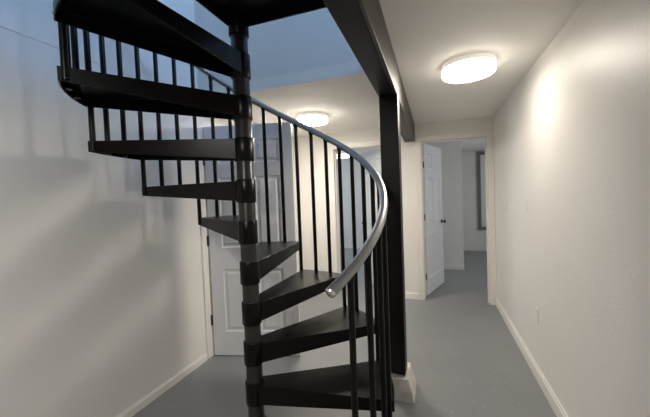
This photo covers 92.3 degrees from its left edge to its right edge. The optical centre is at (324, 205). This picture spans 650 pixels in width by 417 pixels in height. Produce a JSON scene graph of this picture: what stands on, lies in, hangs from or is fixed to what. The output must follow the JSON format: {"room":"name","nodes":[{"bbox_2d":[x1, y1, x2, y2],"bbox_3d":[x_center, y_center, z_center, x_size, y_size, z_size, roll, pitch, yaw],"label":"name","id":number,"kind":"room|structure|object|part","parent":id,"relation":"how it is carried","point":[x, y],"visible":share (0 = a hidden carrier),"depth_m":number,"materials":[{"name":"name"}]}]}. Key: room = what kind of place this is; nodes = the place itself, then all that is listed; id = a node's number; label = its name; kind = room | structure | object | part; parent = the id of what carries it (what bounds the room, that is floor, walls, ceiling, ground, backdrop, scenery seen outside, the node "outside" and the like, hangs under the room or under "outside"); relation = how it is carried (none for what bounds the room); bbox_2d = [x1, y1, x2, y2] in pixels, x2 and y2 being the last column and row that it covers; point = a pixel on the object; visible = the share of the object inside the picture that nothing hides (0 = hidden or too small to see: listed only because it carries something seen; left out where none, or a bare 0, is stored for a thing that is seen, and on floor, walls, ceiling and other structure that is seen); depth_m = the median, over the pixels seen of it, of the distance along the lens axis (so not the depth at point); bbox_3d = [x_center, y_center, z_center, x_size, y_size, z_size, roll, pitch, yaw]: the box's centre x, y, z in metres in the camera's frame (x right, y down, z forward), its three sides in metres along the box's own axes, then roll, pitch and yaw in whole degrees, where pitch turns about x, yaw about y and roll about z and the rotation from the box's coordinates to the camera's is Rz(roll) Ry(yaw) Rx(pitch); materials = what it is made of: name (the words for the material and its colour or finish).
{"room":"stairwell hallway","nodes":[
{"label":"stairwell hallway","id":0,"kind":"room"},
{"bbox_2d":[0,0,297,416],"bbox_3d":[-1.753,-1.019,1.089,0.144,4.900,7.395,-1,2,19],"label":"wall","id":1,"kind":"structure","parent":0,"point":[102,293],"depth_m":1.80,"materials":[{"name":"paint"}]},
{"bbox_2d":[116,353,207,416],"bbox_3d":[-1.591,1.395,1.146,0.014,0.062,7.395,-1,2,19],"label":"baseboard","id":2,"kind":"structure","parent":1,"relation":"attached to","point":[172,381],"depth_m":2.28,"materials":[{"name":"paint"}]},
{"bbox_2d":[197,117,223,358],"bbox_3d":[-0.985,0.273,3.175,0.156,2.120,0.938,-1,2,19],"label":"trim","id":3,"kind":"structure","parent":1,"relation":"attached to","point":[201,123],"depth_m":2.75,"materials":[{"name":"paint"}]},
{"bbox_2d":[203,122,300,355],"bbox_3d":[-0.648,0.309,2.751,0.795,2.030,0.163,-2,2,5],"label":"door","id":4,"kind":"structure","parent":1,"relation":"in","point":[225,253],"depth_m":2.73,"materials":[{"name":"paint"}]},
{"bbox_2d":[205,168,210,277],"bbox_3d":[-1.641,0.195,3.965,1.600,2.272,2.283,-1,2,19],"label":"wall","id":5,"kind":"structure","parent":0,"point":[205,168],"depth_m":5.13,"materials":[{"name":"paint"}]},
{"bbox_2d":[194,0,357,88],"bbox_3d":[1.260,-2.345,1.901,5.360,2.534,0.120,-1,2,19],"label":"wall","id":6,"kind":"structure","parent":0,"point":[313,39],"depth_m":2.43,"materials":[{"name":"paint"}]},
{"bbox_2d":[132,248,555,416],"bbox_3d":[-0.122,1.382,2.582,7.600,0.120,11.470,-1,2,19],"label":"floor","id":7,"kind":"structure","parent":0,"point":[465,360],"depth_m":2.54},
{"bbox_2d":[52,0,395,416],"bbox_3d":[-0.434,-0.247,1.642,1.514,3.222,1.550,-1,2,19],"label":"spiral staircase","id":8,"kind":"structure","parent":7,"relation":"on","point":[149,25],"depth_m":1.61,"materials":[{"name":"metal"}]},
{"bbox_3d":[-0.446,-0.769,1.641,1.478,2.178,1.477,-1,2,19],"label":"handrail","id":9,"kind":"part","parent":8,"relation":"part of","materials":[{"name":"metal"}]},
{"bbox_2d":[379,94,406,374],"bbox_3d":[0.474,0.203,2.161,0.123,1.886,0.128,-1,2,19],"label":"support post","id":10,"kind":"object","parent":7,"relation":"on","point":[389,105],"visible":0.76,"depth_m":2.10,"materials":[{"name":"metal"}]},
{"bbox_2d":[391,362,416,403],"bbox_3d":[0.532,1.227,2.212,0.211,0.165,0.244,-1,2,19],"label":"plinth","id":11,"kind":"object","parent":7,"relation":"on","point":[404,385],"visible":0.51,"depth_m":2.10,"materials":[{"name":"paint"}]},
{"bbox_2d":[293,116,492,298],"bbox_3d":[0.763,0.094,4.259,2.749,2.272,0.140,-1,2,19],"label":"wall","id":12,"kind":"structure","parent":0,"point":[408,149],"depth_m":4.22,"materials":[{"name":"paint"}]},
{"bbox_2d":[327,139,379,293],"bbox_3d":[0.543,0.175,4.336,0.940,2.120,0.166,-1,2,19],"label":"trim","id":13,"kind":"structure","parent":12,"relation":"attached to","point":[332,150],"depth_m":4.40,"materials":[{"name":"paint"}]},
{"bbox_2d":[361,149,380,284],"bbox_3d":[0.779,0.192,4.618,0.163,2.030,0.740,-3,2,-25],"label":"door","id":14,"kind":"structure","parent":12,"relation":"in","point":[373,157],"depth_m":4.75,"materials":[{"name":"paint"}]},
{"bbox_2d":[323,292,418,299],"bbox_3d":[0.421,1.196,4.348,1.711,0.090,0.014,-1,2,19],"label":"baseboard","id":15,"kind":"structure","parent":12,"relation":"attached to","point":[408,295],"depth_m":4.09,"materials":[{"name":"paint"}]},
{"bbox_2d":[422,144,445,294],"bbox_3d":[1.544,0.169,4.452,0.163,2.030,0.765,-1,2,37],"label":"door","id":16,"kind":"structure","parent":12,"relation":"in","point":[432,171],"depth_m":4.40,"materials":[{"name":"paint"}]},
{"bbox_2d":[415,130,496,304],"bbox_3d":[1.640,0.154,3.954,0.891,2.105,0.166,-1,2,19],"label":"trim","id":17,"kind":"structure","parent":12,"relation":"attached to","point":[488,135],"depth_m":3.82,"materials":[{"name":"paint"}]},
{"bbox_2d":[203,0,583,161],"bbox_3d":[0.081,-1.003,2.431,8.200,0.094,11.410,-1,2,19],"label":"ceiling","id":18,"kind":"structure","parent":0,"point":[424,35],"depth_m":2.28,"materials":[{"name":"paint"}]},
{"bbox_2d":[296,112,327,125],"bbox_3d":[-0.138,-0.939,3.384,0.340,0.083,0.340,-1,2,19],"label":"ceiling light","id":19,"kind":"object","parent":18,"relation":"attached to","point":[308,118],"visible":0.85,"depth_m":3.27,"materials":[{"name":"metal"}]},
{"bbox_2d":[337,153,348,158],"bbox_3d":[0.342,-1.067,6.614,0.380,0.083,0.380,-1,2,19],"label":"ceiling light","id":20,"kind":"object","parent":18,"relation":"attached to","point":[343,155],"visible":0.39,"depth_m":6.46,"materials":[{"name":"metal"}]},
{"bbox_2d":[323,0,414,141],"bbox_3d":[0.255,-0.825,1.619,0.125,0.220,5.095,-1,2,19],"label":"support beam","id":21,"kind":"structure","parent":18,"relation":"attached to","point":[362,24],"depth_m":1.44,"materials":[{"name":"paint"}]},
{"bbox_2d":[441,53,496,82],"bbox_3d":[0.983,-0.939,2.142,0.344,0.083,0.344,-1,2,19],"label":"ceiling light","id":22,"kind":"object","parent":18,"relation":"attached to","point":[474,66],"visible":1,"depth_m":2.05,"materials":[{"name":"metal"}]},
{"bbox_2d":[337,151,486,247],"bbox_3d":[1.672,-0.062,7.830,7.200,2.272,0.140,-1,2,19],"label":"wall","id":23,"kind":"structure","parent":0,"point":[473,237],"depth_m":7.23,"materials":[{"name":"paint"}]},
{"bbox_2d":[340,245,486,250],"bbox_3d":[1.688,1.041,7.795,7.200,0.070,0.014,-1,2,19],"label":"baseboard","id":24,"kind":"structure","parent":23,"relation":"attached to","point":[345,246],"depth_m":7.21,"materials":[{"name":"paint"}]},
{"bbox_2d":[476,151,485,229],"bbox_3d":[3.850,-0.349,6.959,0.820,1.760,0.050,-1,2,19],"label":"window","id":25,"kind":"structure","parent":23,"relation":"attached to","point":[481,186],"depth_m":7.05,"materials":[{"name":"paint"}]},
{"bbox_3d":[3.853,-0.350,6.968,0.680,1.620,0.030,-1,2,19],"label":"pane","id":26,"kind":"part","parent":25,"relation":"part of","materials":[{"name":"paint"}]},
{"bbox_2d":[425,140,463,265],"bbox_3d":[2.149,-0.038,6.574,1.228,2.272,1.920,-1,2,19],"label":"wall","id":27,"kind":"structure","parent":0,"point":[451,151],"depth_m":5.52,"materials":[{"name":"paint"}]},
{"bbox_2d":[444,265,463,269],"bbox_3d":[1.873,1.103,5.699,1.228,0.075,0.014,-1,2,19],"label":"baseboard","id":28,"kind":"structure","parent":27,"relation":"attached to","point":[453,267],"depth_m":5.54,"materials":[{"name":"paint"}]},
{"bbox_2d":[493,0,649,416],"bbox_3d":[0.913,0.223,0.294,0.140,2.272,7.535,-1,2,19],"label":"wall","id":29,"kind":"structure","parent":0,"point":[572,138],"depth_m":1.51,"materials":[{"name":"paint"}]},
{"bbox_2d":[496,297,567,416],"bbox_3d":[0.855,1.313,0.281,0.014,0.100,7.375,-1,2,19],"label":"baseboard","id":30,"kind":"structure","parent":29,"relation":"attached to","point":[547,390],"depth_m":2.32,"materials":[{"name":"paint"}]},
{"bbox_2d":[535,306,538,324],"bbox_3d":[1.540,0.794,2.273,0.008,0.116,0.072,-1,2,19],"label":"wall outlet","id":31,"kind":"object","parent":29,"relation":"attached to","point":[536,308],"visible":1,"depth_m":2.26,"materials":[{"name":"plastic"}]}
]}

